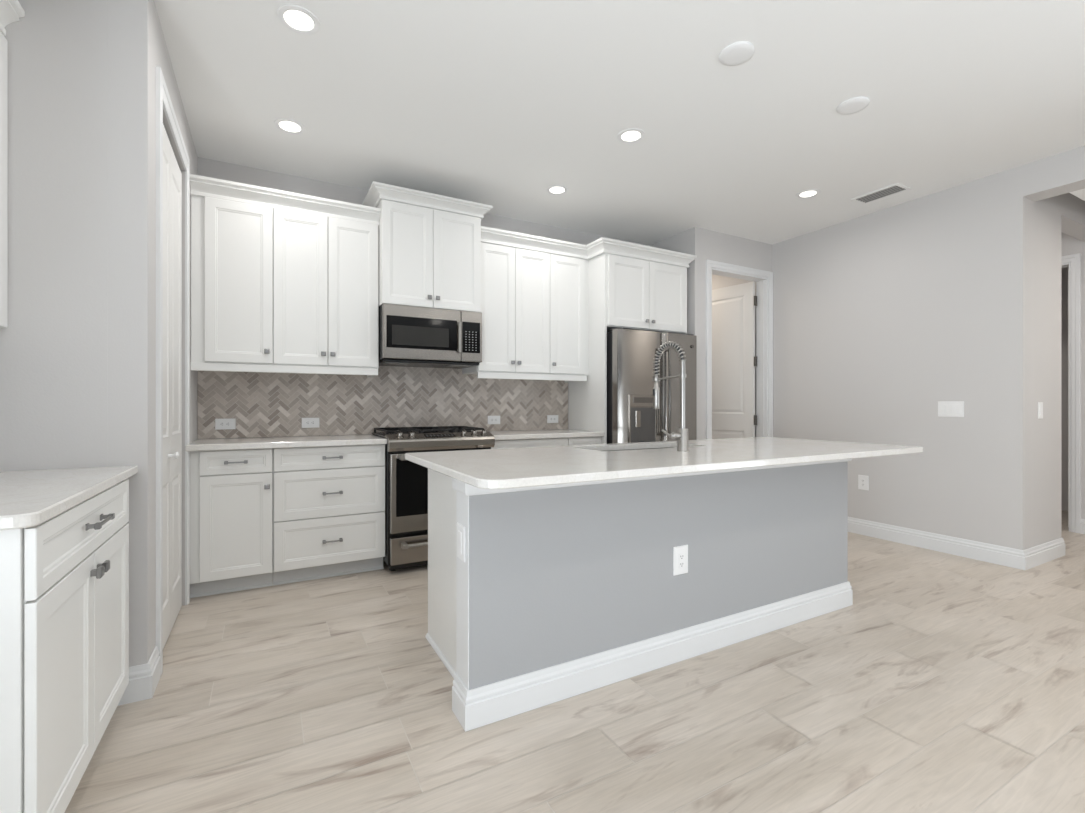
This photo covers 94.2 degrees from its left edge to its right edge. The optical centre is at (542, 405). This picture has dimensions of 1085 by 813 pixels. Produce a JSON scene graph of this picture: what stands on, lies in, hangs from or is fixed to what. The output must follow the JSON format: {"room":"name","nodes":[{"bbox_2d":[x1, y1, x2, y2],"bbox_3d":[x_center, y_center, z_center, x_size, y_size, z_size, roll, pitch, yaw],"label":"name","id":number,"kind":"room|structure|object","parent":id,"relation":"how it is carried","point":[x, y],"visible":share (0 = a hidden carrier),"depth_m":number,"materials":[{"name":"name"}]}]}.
{"room":"kitchen","nodes":[
{"label":"kitchen","id":0,"kind":"room"},
{"bbox_2d":[0,0,107,471],"bbox_3d":[-1.915,-0.263,1.807,0.576,2.785,0.120,0,0,-29],"label":"wall","id":1,"kind":"structure","parent":0,"point":[54,343],"depth_m":1.82,"materials":[{"name":"grey paint"}]},
{"bbox_2d":[108,0,196,666],"bbox_3d":[-1.966,-0.263,2.626,0.120,2.785,1.605,0,0,-29],"label":"wall","id":2,"kind":"structure","parent":0,"point":[136,40],"depth_m":1.93,"materials":[{"name":"grey paint"}]},
{"bbox_2d":[118,646,159,705],"bbox_3d":[-1.772,1.065,1.896,0.513,0.131,0.172,0,0,-29],"label":"baseboard","id":3,"kind":"structure","parent":2,"relation":"attached to","point":[144,679],"depth_m":1.93,"materials":[{"name":"white paint"}]},
{"bbox_2d":[163,124,181,648],"bbox_3d":[-1.840,-0.101,2.501,0.082,2.438,0.755,0,0,-29],"label":"door","id":4,"kind":"structure","parent":2,"relation":"in","point":[172,176],"depth_m":2.51,"materials":[{"name":"paint"}]},
{"bbox_2d":[156,66,189,675],"bbox_3d":[-1.812,-0.140,2.487,0.018,2.539,0.888,0,0,-29],"label":"trim","id":5,"kind":"structure","parent":2,"relation":"attached to","point":[163,101],"depth_m":2.13,"materials":[{"name":"white paint"}]},
{"bbox_2d":[197,157,648,438],"bbox_3d":[-0.675,-0.263,4.316,4.008,2.785,0.120,0,0,-29],"label":"wall","id":6,"kind":"structure","parent":0,"point":[205,167],"depth_m":3.71,"materials":[{"name":"grey paint"}]},
{"bbox_2d":[191,195,272,364],"bbox_3d":[-2.007,-0.775,3.287,0.437,1.026,0.387,0,0,-29],"label":"upper cabinet","id":7,"kind":"object","parent":6,"relation":"attached to","point":[232,241],"visible":0.98,"depth_m":3.14,"materials":[{"name":"white paint"}]},
{"bbox_2d":[191,362,377,377],"bbox_3d":[-1.728,-0.236,3.459,1.096,0.050,0.349,0,0,-29],"label":"rail","id":8,"kind":"object","parent":6,"relation":"attached to","point":[196,366],"visible":1,"depth_m":3.28,"materials":[{"name":"white paint"}]},
{"bbox_2d":[273,208,378,367],"bbox_3d":[-1.524,-0.775,3.551,0.661,1.026,0.387,0,0,-29],"label":"upper cabinet","id":9,"kind":"object","parent":6,"relation":"attached to","point":[326,269],"visible":0.98,"depth_m":3.39,"materials":[{"name":"white paint"}]},
{"bbox_2d":[190,174,380,225],"bbox_3d":[-1.631,-1.325,3.289,1.102,0.104,0.061,0,0,-29],"label":"crown molding","id":10,"kind":"structure","parent":9,"relation":"attached to","point":[202,186],"depth_m":3.25,"materials":[{"name":"white paint"}]},
{"bbox_2d":[198,366,567,438],"bbox_3d":[-1.029,-0.061,4.049,2.890,0.569,0.008,0,0,-29],"label":"tile backsplash","id":11,"kind":"structure","parent":6,"relation":"attached to","point":[262,404],"depth_m":3.88,"materials":[{"name":"grey tile"}]},
{"bbox_2d":[215,418,235,429],"bbox_3d":[-2.154,0.128,3.424,0.118,0.074,0.008,0,0,-29],"label":"outlet","id":12,"kind":"object","parent":11,"relation":"attached to","point":[220,424],"visible":1,"depth_m":3.42,"materials":[{"name":"white plastic"}]},
{"bbox_2d":[220,422,230,426],"bbox_3d":[-2.152,0.128,3.421,0.066,0.032,0.003,0,0,-29],"label":"receptacle","id":13,"kind":"object","parent":12,"relation":"attached to","point":[222,424],"depth_m":3.42,"materials":[{"name":"white plastic"}]},
{"bbox_2d":[302,418,318,427],"bbox_3d":[-1.691,0.128,3.677,0.118,0.074,0.008,0,0,-29],"label":"outlet","id":14,"kind":"object","parent":11,"relation":"attached to","point":[306,422],"visible":1,"depth_m":3.67,"materials":[{"name":"white plastic"}]},
{"bbox_2d":[306,420,315,424],"bbox_3d":[-1.690,0.128,3.675,0.066,0.032,0.003,0,0,-29],"label":"receptacle","id":15,"kind":"object","parent":14,"relation":"attached to","point":[308,422],"depth_m":3.68,"materials":[{"name":"white plastic"}]},
{"bbox_2d":[488,416,499,423],"bbox_3d":[-0.420,0.128,4.373,0.118,0.074,0.008,0,0,-29],"label":"outlet","id":16,"kind":"object","parent":11,"relation":"attached to","point":[491,419],"visible":1,"depth_m":4.37,"materials":[{"name":"white plastic"}]},
{"bbox_2d":[547,415,557,422],"bbox_3d":[0.097,0.128,4.656,0.118,0.074,0.008,0,0,-29],"label":"outlet","id":17,"kind":"object","parent":11,"relation":"attached to","point":[550,418],"visible":1,"depth_m":4.65,"materials":[{"name":"white plastic"}]},
{"bbox_2d":[377,199,480,311],"bbox_3d":[-0.887,-1.081,3.849,0.738,0.749,0.477,0,0,-29],"label":"upper cabinet","id":18,"kind":"object","parent":6,"relation":"attached to","point":[431,258],"visible":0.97,"depth_m":3.64,"materials":[{"name":"white paint"}]},
{"bbox_2d":[362,181,492,218],"bbox_3d":[-0.881,-1.474,3.839,0.876,0.083,0.499,0,0,-29],"label":"crown molding","id":19,"kind":"structure","parent":18,"relation":"attached to","point":[378,191],"depth_m":3.62,"materials":[{"name":"white paint"}]},
{"bbox_2d":[379,303,481,368],"bbox_3d":[-0.879,-0.502,3.834,0.731,0.404,0.501,0,0,-29],"label":"microwave","id":20,"kind":"object","parent":18,"relation":"attached to","point":[409,336],"visible":0.94,"depth_m":3.63,"materials":[{"name":"silver metal"}]},
{"bbox_2d":[462,242,549,373],"bbox_3d":[-0.299,-0.775,4.221,0.646,1.026,0.387,0,0,-29],"label":"upper cabinet","id":21,"kind":"object","parent":6,"relation":"attached to","point":[515,282],"visible":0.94,"depth_m":4.07,"materials":[{"name":"white paint"}]},
{"bbox_2d":[477,372,586,382],"bbox_3d":[-0.141,-0.236,4.327,1.016,0.050,0.349,0,0,-29],"label":"rail","id":22,"kind":"object","parent":6,"relation":"attached to","point":[489,375],"visible":1,"depth_m":4.16,"materials":[{"name":"white paint"}]},
{"bbox_2d":[549,253,588,375],"bbox_3d":[0.161,-0.775,4.473,0.399,1.026,0.387,0,0,-29],"label":"upper cabinet","id":23,"kind":"object","parent":6,"relation":"attached to","point":[569,276],"visible":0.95,"depth_m":4.33,"materials":[{"name":"white paint"}]},
{"bbox_2d":[607,253,686,333],"bbox_3d":[0.814,-0.977,4.694,0.912,0.623,0.627,0,0,-29],"label":"upper cabinet","id":24,"kind":"object","parent":6,"relation":"attached to","point":[645,295],"visible":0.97,"depth_m":4.42,"materials":[{"name":"white paint"}]},
{"bbox_2d":[481,226,696,267],"bbox_3d":[0.374,-1.331,4.446,2.043,0.104,0.640,0,0,-29],"label":"crown molding","id":25,"kind":"structure","parent":24,"relation":"attached to","point":[601,245],"depth_m":4.26,"materials":[{"name":"white paint"}]},
{"bbox_2d":[65,510,1084,812],"bbox_3d":[2.864,1.160,1.516,8.720,0.060,10.997,0,0,-29],"label":"floor","id":26,"kind":"structure","parent":0,"point":[948,683],"depth_m":1.81,"materials":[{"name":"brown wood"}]},
{"bbox_2d":[0,479,128,812],"bbox_3d":[-1.578,0.696,1.314,0.691,0.867,0.849,0,0,-29],"label":"base cabinet","id":27,"kind":"object","parent":26,"relation":"on","point":[64,579],"visible":0.98,"depth_m":1.23,"materials":[{"name":"white paint"}]},
{"bbox_2d":[0,466,137,529],"bbox_3d":[-1.609,0.246,1.345,0.666,0.030,0.982,0,0,-29],"label":"countertop","id":28,"kind":"structure","parent":27,"relation":"on","point":[29,498],"depth_m":1.40,"materials":[{"name":"stone"}]},
{"bbox_2d":[190,448,272,597],"bbox_3d":[-1.964,0.696,3.204,0.434,0.867,0.570,0,0,-29],"label":"base cabinet","id":29,"kind":"object","parent":26,"relation":"on","point":[231,491],"visible":0.97,"depth_m":2.99,"materials":[{"name":"white paint"}]},
{"bbox_2d":[273,444,384,585],"bbox_3d":[-1.476,0.696,3.470,0.672,0.867,0.570,0,0,-29],"label":"base cabinet","id":30,"kind":"object","parent":26,"relation":"on","point":[329,501],"visible":0.99,"depth_m":3.24,"materials":[{"name":"white paint"}]},
{"bbox_2d":[185,434,386,450],"bbox_3d":[-1.667,0.243,3.364,1.111,0.036,0.578,0,0,-29],"label":"countertop","id":31,"kind":"structure","parent":30,"relation":"on","point":[333,440],"depth_m":3.19,"materials":[{"name":"stone"}]},
{"bbox_2d":[372,426,494,570],"bbox_3d":[-0.817,0.650,3.751,0.752,0.958,0.706,0,0,-29],"label":"gas range","id":32,"kind":"object","parent":26,"relation":"on","point":[406,482],"visible":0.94,"depth_m":3.41,"materials":[{"name":"silver metal"}]},
{"bbox_2d":[372,431,459,437],"bbox_3d":[-0.864,0.216,3.837,0.752,0.014,0.510,0,0,-29],"label":"cooktop","id":33,"kind":"object","parent":32,"relation":"in","point":[381,434],"depth_m":3.72,"materials":[{"name":"black metal"}]},
{"bbox_2d":[491,438,567,448],"bbox_3d":[-0.216,0.696,4.161,0.693,0.867,0.570,0,0,-29],"label":"base cabinet","id":34,"kind":"object","parent":26,"relation":"on","point":[518,443],"visible":0.1,"depth_m":3.94,"materials":[{"name":"white paint"}]},
{"bbox_2d":[481,429,603,439],"bbox_3d":[-0.069,0.243,4.239,1.027,0.036,0.578,0,0,-29],"label":"countertop","id":35,"kind":"structure","parent":34,"relation":"on","point":[557,433],"depth_m":4.07,"materials":[{"name":"stone"}]},
{"bbox_2d":[568,436,600,445],"bbox_3d":[0.235,0.696,4.407,0.330,0.867,0.570,0,0,-29],"label":"base cabinet","id":36,"kind":"object","parent":26,"relation":"on","point":[574,440],"visible":0.16,"depth_m":4.18,"materials":[{"name":"white paint"}]},
{"bbox_2d":[568,253,606,443],"bbox_3d":[0.392,-0.080,4.490,0.022,2.417,0.580,0,0,-29],"label":"end panel","id":37,"kind":"object","parent":26,"relation":"on","point":[587,400],"visible":0.34,"depth_m":4.33,"materials":[{"name":"white paint"}]},
{"bbox_2d":[425,459,852,731],"bbox_3d":[0.559,0.696,2.633,2.306,0.869,0.768,0,0,-29],"label":"kitchen island","id":38,"kind":"object","parent":26,"relation":"on","point":[559,592],"visible":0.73,"depth_m":2.12,"materials":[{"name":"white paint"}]},
{"bbox_2d":[457,523,464,561],"bbox_3d":[-0.297,0.496,1.823,0.008,0.126,0.080,0,0,-29],"label":"outlet","id":39,"kind":"object","parent":38,"relation":"attached to","point":[460,528],"visible":1,"depth_m":1.81,"materials":[{"name":"white plastic"}]},
{"bbox_2d":[458,531,461,553],"bbox_3d":[-0.299,0.496,1.822,0.003,0.078,0.032,0,0,-29],"label":"receptacle","id":40,"kind":"object","parent":39,"relation":"attached to","point":[459,532],"depth_m":1.82,"materials":[{"name":"white plastic"}]},
{"bbox_2d":[405,437,922,488],"bbox_3d":[0.723,0.245,2.602,2.612,0.030,1.030,0,0,-29],"label":"island countertop","id":41,"kind":"structure","parent":38,"relation":"on","point":[506,468],"depth_m":2.22,"materials":[{"name":"stone"}]},
{"bbox_2d":[609,447,673,450],"bbox_3d":[0.547,0.371,2.811,0.770,0.222,0.335,0,0,-29],"label":"sink","id":42,"kind":"object","parent":41,"relation":"in","point":[665,447],"visible":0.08,"depth_m":3.00,"materials":[{"name":"silver metal"}]},
{"bbox_2d":[652,341,688,451],"bbox_3d":[0.614,-0.051,2.587,0.160,0.562,0.246,0,0,-29],"label":"spring faucet","id":43,"kind":"object","parent":41,"relation":"on","point":[681,435],"visible":1,"depth_m":2.53,"materials":[{"name":"metal"}]},
{"bbox_2d":[673,545,687,575],"bbox_3d":[0.617,0.690,2.242,0.086,0.126,0.008,0,0,-29],"label":"outlet","id":44,"kind":"object","parent":38,"relation":"attached to","point":[680,553],"visible":1,"depth_m":2.24,"materials":[{"name":"white plastic"}]},
{"bbox_2d":[679,553,683,567],"bbox_3d":[0.618,0.690,2.240,0.032,0.066,0.003,0,0,-29],"label":"receptacle","id":45,"kind":"object","parent":44,"relation":"attached to","point":[681,555],"depth_m":2.24,"materials":[{"name":"white plastic"}]},
{"bbox_2d":[607,327,696,443],"bbox_3d":[0.854,0.243,4.616,0.892,1.771,0.783,0,0,-29],"label":"refrigerator","id":46,"kind":"object","parent":26,"relation":"on","point":[631,415],"visible":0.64,"depth_m":4.26,"materials":[{"name":"grey metal"}]},
{"bbox_2d":[154,0,1084,245],"bbox_3d":[2.875,-1.715,1.392,8.820,0.120,10.920,0,0,-29],"label":"ceiling","id":47,"kind":"structure","parent":0,"point":[498,104],"depth_m":2.72,"materials":[{"name":"white paint"}]},
{"bbox_2d":[274,118,305,133],"bbox_3d":[-1.496,-1.651,2.987,0.168,0.007,0.168,0,0,-29],"label":"recessed light","id":48,"kind":"object","parent":47,"relation":"in","point":[287,125],"visible":1,"depth_m":2.98,"materials":[{"name":"white plastic"}]},
{"bbox_2d":[277,4,319,34],"bbox_3d":[-1.046,-1.651,2.164,0.168,0.007,0.168,0,0,-29],"label":"recessed light","id":49,"kind":"object","parent":47,"relation":"in","point":[298,19],"visible":1,"depth_m":2.16,"materials":[{"name":"white plastic"}]},
{"bbox_2d":[546,185,567,194],"bbox_3d":[0.113,-1.651,3.869,0.168,0.007,0.168,0,0,-29],"label":"recessed light","id":50,"kind":"object","parent":47,"relation":"in","point":[554,189],"visible":1,"depth_m":3.86,"materials":[{"name":"white plastic"}]},
{"bbox_2d":[617,128,644,142],"bbox_3d":[0.543,-1.651,3.093,0.168,0.007,0.168,0,0,-29],"label":"recessed light","id":51,"kind":"object","parent":47,"relation":"in","point":[631,135],"visible":1,"depth_m":3.09,"materials":[{"name":"white plastic"}]},
{"bbox_2d":[719,41,754,65],"bbox_3d":[0.912,-1.647,2.369,0.155,0.016,0.155,0,0,-29],"label":"ceiling disc","id":52,"kind":"object","parent":47,"relation":"attached to","point":[737,53],"visible":1,"depth_m":2.35,"materials":[{"name":"white plastic"}]},
{"bbox_2d":[796,189,819,197],"bbox_3d":[2.076,-1.651,3.940,0.168,0.007,0.168,0,0,-29],"label":"recessed light","id":53,"kind":"object","parent":47,"relation":"in","point":[808,193],"visible":1,"depth_m":3.93,"materials":[{"name":"white plastic"}]},
{"bbox_2d":[837,96,869,114],"bbox_3d":[1.712,-1.647,2.779,0.155,0.016,0.155,0,0,-29],"label":"ceiling disc","id":54,"kind":"object","parent":47,"relation":"attached to","point":[856,104],"visible":1,"depth_m":2.76,"materials":[{"name":"white plastic"}]},
{"bbox_2d":[851,183,910,204],"bbox_3d":[2.644,-1.651,3.946,0.198,0.008,0.342,0,0,-29],"label":"ceiling vent","id":55,"kind":"object","parent":47,"relation":"in","point":[896,188],"visible":1,"depth_m":3.94,"materials":[{"name":"white metal"}]},
{"bbox_2d":[650,227,771,439],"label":"wall","id":56,"kind":"structure","parent":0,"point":[706,244],"depth_m":4.74,"materials":[{"name":"grey paint"}]},
{"bbox_2d":[712,282,756,438],"bbox_3d":[1.969,-0.084,5.540,0.046,2.403,0.791,0,0,-39],"label":"door","id":57,"kind":"structure","parent":56,"relation":"in","point":[734,361],"depth_m":5.40,"materials":[{"name":"paint"}]},
{"bbox_2d":[706,260,772,438],"bbox_3d":[1.924,-0.118,5.013,0.944,2.497,0.143,0,0,-29],"label":"door frame","id":58,"kind":"structure","parent":56,"relation":"attached to","point":[761,282],"depth_m":5.16,"materials":[{"name":"white paint"}]},
{"bbox_2d":[712,274,755,436],"bbox_3d":[1.539,-0.263,5.825,1.086,2.785,1.660,0,0,-29],"label":"wall","id":59,"kind":"structure","parent":0,"point":[718,281],"depth_m":5.66,"materials":[{"name":"grey paint"}]},
{"bbox_2d":[772,145,1084,549],"bbox_3d":[4.562,-0.263,1.381,0.190,2.785,9.040,0,0,-29],"label":"wall","id":60,"kind":"structure","parent":0,"point":[882,317],"depth_m":3.97,"materials":[{"name":"grey paint"}]},
{"bbox_2d":[858,475,868,490],"bbox_3d":[2.798,0.675,4.397,0.008,0.126,0.086,0,0,-29],"label":"outlet","id":61,"kind":"object","parent":60,"relation":"attached to","point":[863,481],"visible":1,"depth_m":4.39,"materials":[{"name":"white plastic"}]},
{"bbox_2d":[938,401,963,416],"bbox_3d":[3.105,0.030,3.835,0.009,0.118,0.166,0,0,-29],"label":"light switch","id":62,"kind":"object","parent":60,"relation":"attached to","point":[945,408],"visible":1,"depth_m":3.83,"materials":[{"name":"white plastic"}]},
{"bbox_2d":[848,517,1064,569],"bbox_3d":[3.150,1.065,4.482,0.724,0.131,1.962,0,0,-29],"label":"baseboard","id":63,"kind":"structure","parent":60,"relation":"attached to","point":[1026,559],"depth_m":3.77,"materials":[{"name":"white paint"}]},
{"bbox_2d":[1034,193,1084,546],"bbox_3d":[4.117,-0.263,3.995,1.540,2.785,0.145,0,0,-29],"label":"wall","id":64,"kind":"structure","parent":0,"point":[1064,213],"depth_m":3.68,"materials":[{"name":"grey paint"}]},
{"bbox_2d":[1038,402,1042,418],"bbox_3d":[3.565,0.037,3.605,0.074,0.118,0.009,0,0,-29],"label":"light switch","id":65,"kind":"object","parent":64,"relation":"attached to","point":[1040,404],"visible":1,"depth_m":3.60,"materials":[{"name":"white plastic"}]},
{"bbox_2d":[1061,267,1068,510],"bbox_3d":[5.164,-0.263,5.165,1.180,2.785,2.500,0,0,-29],"label":"wall","id":66,"kind":"structure","parent":0,"point":[1064,271],"depth_m":5.40,"materials":[{"name":"grey paint"}]},
{"bbox_2d":[1061,232,1084,518],"bbox_3d":[4.870,-0.263,4.348,0.120,2.785,3.450,0,0,-29],"label":"wall","id":67,"kind":"structure","parent":0,"point":[1070,245],"depth_m":4.44,"materials":[{"name":"grey paint"}]},
{"bbox_2d":[1068,268,1068,527],"bbox_3d":[5.126,-0.070,4.762,0.766,2.376,0.039,0,0,-29],"label":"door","id":68,"kind":"structure","parent":67,"relation":"in","point":[1068,268],"depth_m":4.61,"materials":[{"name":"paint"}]},
{"bbox_2d":[1061,253,1080,532],"bbox_3d":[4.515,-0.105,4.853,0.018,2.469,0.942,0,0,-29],"label":"trim","id":69,"kind":"structure","parent":67,"relation":"attached to","point":[1075,259],"depth_m":4.46,"materials":[{"name":"white paint"}]},
{"bbox_2d":[1080,519,1084,533],"bbox_3d":[5.177,1.065,3.644,0.017,0.131,1.820,0,0,-29],"label":"baseboard","id":70,"kind":"structure","parent":67,"relation":"attached to","point":[1082,522],"depth_m":4.42,"materials":[{"name":"white paint"}]},
{"bbox_2d":[1069,188,1084,200],"bbox_3d":[4.603,-1.488,3.107,1.540,0.100,1.530,0,0,-29],"label":"ceiling","id":71,"kind":"structure","parent":0,"point":[1080,194],"depth_m":3.42,"materials":[{"name":"white paint"}]},
{"bbox_3d":[-0.313,-0.263,-1.844,0.120,2.785,8.065,0,0,-29],"label":"wall","id":72,"kind":"structure","parent":0,"visible":0},
{"bbox_2d":[0,0,24,327],"bbox_3d":[-1.743,-0.804,1.259,0.348,1.178,1.005,0,0,-29],"label":"upper cabinet","id":73,"kind":"object","parent":72,"relation":"attached to","point":[10,10],"visible":1,"depth_m":1.74,"materials":[{"name":"white paint"}]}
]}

